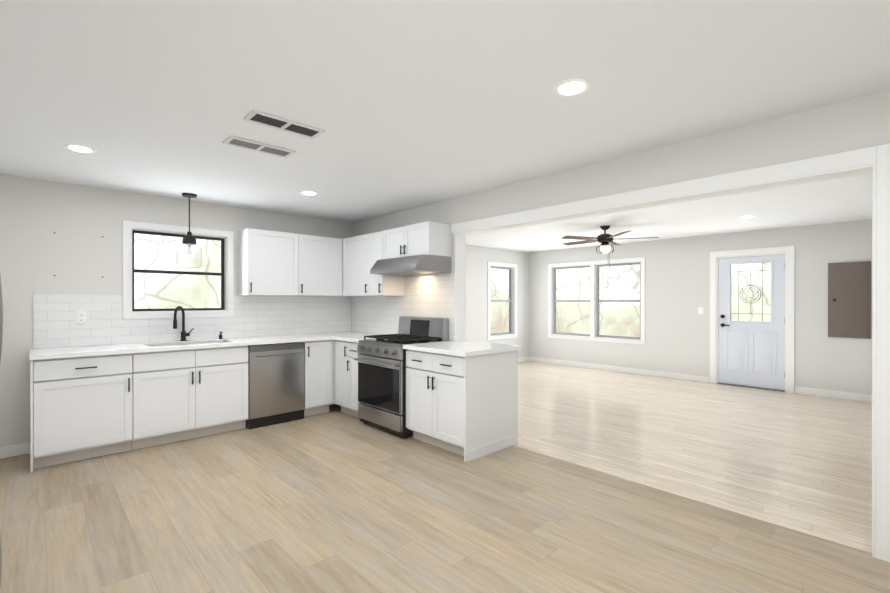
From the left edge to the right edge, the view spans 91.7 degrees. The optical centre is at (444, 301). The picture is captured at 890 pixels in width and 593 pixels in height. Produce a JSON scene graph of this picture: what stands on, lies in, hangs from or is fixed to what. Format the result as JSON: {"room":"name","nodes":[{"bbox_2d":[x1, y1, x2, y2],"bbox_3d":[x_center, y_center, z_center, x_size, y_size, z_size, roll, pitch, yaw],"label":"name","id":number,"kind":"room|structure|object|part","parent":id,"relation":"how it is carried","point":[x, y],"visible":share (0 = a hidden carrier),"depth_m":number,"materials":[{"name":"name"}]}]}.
{"room":"kitchen","nodes":[
{"label":"kitchen","id":0,"kind":"room"},
{"bbox_2d":[0,174,351,446],"bbox_3d":[-2.886,0.119,4.600,4.170,2.415,0.150,0,0,-43],"label":"wall","id":1,"kind":"structure","parent":0,"point":[76,252],"depth_m":3.94,"materials":[{"name":"beige paint"}]},
{"bbox_2d":[0,442,29,458],"bbox_3d":[-3.971,1.279,3.461,0.964,0.100,0.017,0,0,-43],"label":"baseboard","id":2,"kind":"structure","parent":1,"relation":"attached to","point":[14,450],"depth_m":3.71,"materials":[{"name":"white wood"}]},
{"bbox_2d":[123,220,233,318],"bbox_3d":[-2.819,-0.313,4.616,1.020,0.970,0.118,0,0,-43],"label":"window","id":3,"kind":"structure","parent":1,"relation":"in","point":[225,238],"depth_m":4.57,"materials":[{"name":"clear glass"}]},
{"bbox_2d":[33,294,348,348],"bbox_3d":[-2.456,0.168,4.895,3.200,0.483,0.012,0,0,-43],"label":"tile backsplash","id":4,"kind":"structure","parent":1,"relation":"attached to","point":[56,325],"depth_m":4.50,"materials":[{"name":"white tile"}]},
{"bbox_2d":[76,311,85,323],"bbox_3d":[-3.378,0.148,4.011,0.075,0.120,0.009,0,0,-43],"label":"outlet","id":5,"kind":"object","parent":4,"relation":"attached to","point":[80,317],"visible":1,"depth_m":4.01,"materials":[{"name":"white plastic"}]},
{"bbox_2d":[238,228,305,295],"bbox_3d":[-2.040,-0.441,5.069,0.644,0.734,0.321,0,0,-43],"label":"upper cabinet","id":6,"kind":"object","parent":1,"relation":"attached to","point":[273,263],"depth_m":4.93,"materials":[{"name":"white wood"}]},
{"bbox_2d":[306,235,341,295],"bbox_3d":[-1.659,-0.442,5.430,0.643,0.734,0.321,0,0,-43],"label":"upper cabinet","id":7,"kind":"object","parent":1,"relation":"attached to","point":[323,254],"depth_m":5.36,"materials":[{"name":"white wood"}]},
{"bbox_2d":[0,361,889,592],"bbox_3d":[1.167,1.378,3.832,9.400,0.100,7.860,0,0,-43],"label":"floor","id":8,"kind":"structure","parent":0,"point":[597,481],"depth_m":2.82,"materials":[{"name":"brown wood"}]},
{"bbox_2d":[0,275,2,588],"bbox_3d":[-1.578,0.445,0.904,0.886,1.775,0.936,0,0,-43],"label":"refrigerator","id":9,"kind":"object","parent":8,"relation":"on","point":[1,318],"visible":1,"depth_m":1.47,"materials":[{"name":"silver metal"}]},
{"bbox_2d":[30,353,141,472],"bbox_3d":[-3.167,0.891,3.816,0.713,0.876,0.598,0,0,-43],"label":"base cabinet","id":10,"kind":"object","parent":8,"relation":"on","point":[86,407],"depth_m":3.58,"materials":[{"name":"white wood"}]},
{"bbox_2d":[29,331,364,359],"bbox_3d":[-2.250,0.429,4.654,3.211,0.039,0.624,0,0,-43],"label":"countertop","id":11,"kind":"structure","parent":10,"relation":"on","point":[112,349],"depth_m":4.16,"materials":[{"name":"white stone"}]},
{"bbox_2d":[173,306,193,340],"bbox_3d":[-2.708,0.226,4.475,0.220,0.367,0.186,0,0,-43],"label":"faucet","id":12,"kind":"object","parent":11,"relation":"on","point":[184,334],"visible":1,"depth_m":4.51,"materials":[{"name":"black metal"}]},
{"bbox_2d":[246,342,304,428],"bbox_3d":[-1.992,0.892,4.879,0.604,0.868,0.656,0,0,-43],"label":"dishwasher","id":13,"kind":"object","parent":8,"relation":"on","point":[276,383],"visible":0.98,"depth_m":4.66,"materials":[{"name":"silver metal"}]},
{"bbox_2d":[304,340,333,416],"bbox_3d":[-1.668,0.889,5.233,0.339,0.876,0.598,0,0,-43],"label":"base cabinet","id":14,"kind":"object","parent":8,"relation":"on","point":[319,355],"depth_m":5.03,"materials":[{"name":"white wood"}]},
{"bbox_2d":[334,340,334,403],"bbox_3d":[-1.340,0.888,5.544,0.681,0.876,0.598,0,0,-43],"label":"base cabinet","id":15,"kind":"object","parent":8,"relation":"on","point":[334,340],"depth_m":5.18,"materials":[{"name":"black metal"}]},
{"bbox_2d":[335,340,406,418],"bbox_3d":[-0.906,0.889,5.146,0.598,0.876,0.612,0,0,-43],"label":"base cabinet","id":16,"kind":"object","parent":8,"relation":"on","point":[346,368],"depth_m":4.94,"materials":[{"name":"white wood"}]},
{"bbox_2d":[333,333,384,342],"bbox_3d":[-0.904,0.429,5.108,0.631,0.039,0.557,0,0,-43],"label":"countertop","id":17,"kind":"structure","parent":16,"relation":"on","point":[349,338],"depth_m":5.00,"materials":[{"name":"white stone"}]},
{"bbox_2d":[354,316,448,438],"bbox_3d":[-0.478,0.750,4.594,0.703,1.155,0.762,0,0,-43],"label":"range","id":18,"kind":"object","parent":8,"relation":"on","point":[381,360],"visible":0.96,"depth_m":4.42,"materials":[{"name":"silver metal"}]},
{"bbox_2d":[407,350,517,461],"bbox_3d":[0.173,0.890,4.081,0.702,0.876,0.743,0,0,-43],"label":"base cabinet","id":19,"kind":"object","parent":8,"relation":"on","point":[466,408],"depth_m":3.81,"materials":[{"name":"white wood"}]},
{"bbox_2d":[403,341,516,356],"bbox_3d":[0.117,0.430,4.051,0.660,0.039,0.823,0,0,-43],"label":"countertop","id":20,"kind":"structure","parent":19,"relation":"on","point":[464,348],"depth_m":3.90,"materials":[{"name":"white stone"}]},
{"bbox_2d":[0,0,889,252],"bbox_3d":[1.167,-1.137,3.828,9.400,0.100,7.860,0,0,-43],"label":"ceiling","id":21,"kind":"structure","parent":0,"point":[407,104],"depth_m":2.25,"materials":[{"name":"paint"}]},
{"bbox_2d":[64,144,96,153],"bbox_3d":[-2.582,-1.083,3.062,0.184,0.006,0.184,0,0,-43],"label":"recessed light","id":22,"kind":"object","parent":21,"relation":"in","point":[80,148],"visible":1,"depth_m":3.05,"materials":[{"name":"white plastic"}]},
{"bbox_2d":[176,193,201,267],"bbox_3d":[-2.585,-0.714,4.368,0.224,0.746,0.224,0,0,-43],"label":"pendant light","id":23,"kind":"object","parent":21,"relation":"hanging from","point":[189,239],"visible":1,"depth_m":4.35,"materials":[{"name":"black metal"}]},
{"bbox_2d":[223,135,295,157],"bbox_3d":[-1.292,-1.080,3.023,0.440,0.010,0.170,0,0,-43],"label":"ceiling vent","id":24,"kind":"object","parent":21,"relation":"in","point":[240,142],"visible":1,"depth_m":3.00,"materials":[{"name":"white metal"}]},
{"bbox_2d":[243,109,325,138],"bbox_3d":[-0.973,-1.080,2.643,0.440,0.010,0.170,0,0,-43],"label":"ceiling vent","id":25,"kind":"object","parent":21,"relation":"in","point":[277,122],"visible":1,"depth_m":2.62,"materials":[{"name":"white metal"}]},
{"bbox_2d":[299,191,318,195],"bbox_3d":[-1.359,-1.084,4.316,0.184,0.006,0.184,0,0,-43],"label":"recessed light","id":26,"kind":"object","parent":21,"relation":"in","point":[310,193],"visible":0.98,"depth_m":4.31,"materials":[{"name":"white plastic"}]},
{"bbox_2d":[553,79,590,96],"bbox_3d":[0.641,-1.081,2.188,0.184,0.006,0.184,0,0,-43],"label":"recessed light","id":27,"kind":"object","parent":21,"relation":"in","point":[571,87],"visible":1,"depth_m":2.17,"materials":[{"name":"white plastic"}]},
{"bbox_2d":[561,225,658,269],"bbox_3d":[2.298,-0.773,6.266,1.361,0.634,1.338,0,0,-43],"label":"ceiling fan","id":28,"kind":"object","parent":21,"relation":"hanging from","point":[604,239],"visible":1,"depth_m":6.17,"materials":[{"name":"brown metal"}]},
{"bbox_2d":[739,215,755,218],"bbox_3d":[3.874,-1.086,5.536,0.184,0.006,0.184,0,0,-43],"label":"recessed light","id":29,"kind":"object","parent":21,"relation":"in","point":[745,217],"visible":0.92,"depth_m":5.55,"materials":[{"name":"white plastic"}]},
{"bbox_2d":[352,90,889,394],"bbox_3d":[0.931,0.121,3.731,0.120,2.415,7.580,0,0,-43],"label":"wall","id":30,"kind":"structure","parent":0,"point":[677,270],"depth_m":6.04,"materials":[{"name":"beige paint"}]},
{"bbox_2d":[342,239,342,295],"bbox_3d":[-1.328,-0.442,5.743,0.386,0.734,0.321,0,0,-43],"label":"upper cabinet","id":31,"kind":"object","parent":30,"relation":"attached to","point":[342,239],"depth_m":5.56,"materials":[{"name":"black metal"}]},
{"bbox_2d":[343,235,362,295],"bbox_3d":[-0.975,-0.442,5.418,0.321,0.734,0.672,0,0,-43],"label":"upper cabinet","id":32,"kind":"object","parent":30,"relation":"attached to","point":[352,246],"depth_m":5.37,"materials":[{"name":"white wood"}]},
{"bbox_2d":[363,231,404,295],"bbox_3d":[-0.708,-0.441,5.136,0.321,0.734,0.343,0,0,-43],"label":"upper cabinet","id":33,"kind":"object","parent":30,"relation":"attached to","point":[363,254],"depth_m":5.05,"materials":[{"name":"white wood"}]},
{"bbox_2d":[349,257,453,340],"bbox_3d":[-0.587,-0.033,5.240,0.010,0.883,2.010,0,0,-43],"label":"tile backsplash","id":34,"kind":"structure","parent":30,"relation":"attached to","point":[426,295],"depth_m":5.06,"materials":[{"name":"white tile"}]},
{"bbox_2d":[383,221,451,258],"bbox_3d":[-0.316,-0.641,4.721,0.321,0.334,0.794,0,0,-43],"label":"upper cabinet","id":35,"kind":"object","parent":30,"relation":"attached to","point":[426,238],"depth_m":4.50,"materials":[{"name":"white wood"}]},
{"bbox_2d":[370,254,450,275],"bbox_3d":[-0.379,-0.388,4.661,0.496,0.165,0.790,0,0,-43],"label":"range hood","id":36,"kind":"object","parent":35,"relation":"attached to","point":[422,264],"visible":1,"depth_m":4.44,"materials":[{"name":"silver metal"}]},
{"bbox_2d":[487,261,517,339],"bbox_3d":[1.178,-0.020,9.020,0.980,1.580,0.135,0,0,-43],"label":"window","id":37,"kind":"structure","parent":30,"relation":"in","point":[512,268],"depth_m":9.16,"materials":[{"name":"plastic"}]},
{"bbox_2d":[518,357,528,362],"bbox_3d":[0.179,1.272,8.019,4.679,0.100,0.017,0,0,-43],"label":"baseboard","id":38,"kind":"structure","parent":30,"relation":"attached to","point":[523,359],"depth_m":9.47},
{"bbox_2d":[547,257,645,344],"bbox_3d":[2.941,-0.019,8.551,0.135,1.580,2.050,0,0,-43],"label":"window","id":39,"kind":"structure","parent":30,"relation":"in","point":[596,266],"depth_m":8.51,"materials":[{"name":"plastic"}]},
{"bbox_3d":[2.588,-0.020,8.923,0.135,1.580,1.025,0,0,-43],"label":"living room window trim","id":40,"kind":"part","parent":39,"relation":"part of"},
{"bbox_2d":[529,357,709,382],"bbox_3d":[3.096,1.271,8.328,0.016,0.100,3.540,0,0,-43],"label":"baseboard","id":41,"kind":"structure","parent":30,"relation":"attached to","point":[697,378],"depth_m":8.03,"materials":[{"name":"white wood"}]},
{"bbox_2d":[451,143,889,561],"bbox_3d":[1.223,0.259,3.422,0.156,2.140,3.290,0,0,-43],"label":"door frame","id":42,"kind":"structure","parent":30,"relation":"attached to","point":[874,161],"depth_m":2.38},
{"bbox_2d":[698,307,702,313],"bbox_3d":[4.227,0.143,7.135,0.010,0.120,0.075,0,0,-43],"label":"switch plate","id":43,"kind":"object","parent":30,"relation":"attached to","point":[700,310],"visible":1,"depth_m":7.14,"materials":[{"name":"white plastic"}]},
{"bbox_2d":[710,246,794,392],"bbox_3d":[4.731,0.256,6.686,0.196,2.135,1.080,0,0,-43],"label":"door","id":44,"kind":"structure","parent":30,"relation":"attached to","point":[751,354],"depth_m":6.61,"materials":[{"name":"white wood"}]},
{"bbox_2d":[795,386,871,402],"bbox_3d":[6.029,1.276,5.231,0.013,0.100,2.810,0,0,-43],"label":"baseboard","id":45,"kind":"structure","parent":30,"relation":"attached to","point":[798,390],"depth_m":5.94,"materials":[{"name":"white wood"}]},
{"bbox_2d":[828,261,870,338],"bbox_3d":[5.450,-0.025,5.827,0.032,1.020,0.425,0,0,-43],"label":"panel","id":46,"kind":"object","parent":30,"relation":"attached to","point":[849,299],"visible":1,"depth_m":5.82,"materials":[{"name":"brown metal"}]},
{"label":"outside","id":47,"kind":"structure","parent":0,"visible":0},
{"bbox_2d":[134,233,770,336],"bbox_3d":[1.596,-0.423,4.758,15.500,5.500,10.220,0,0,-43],"label":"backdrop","id":48,"kind":"structure","parent":47,"point":[499,284],"depth_m":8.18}
]}

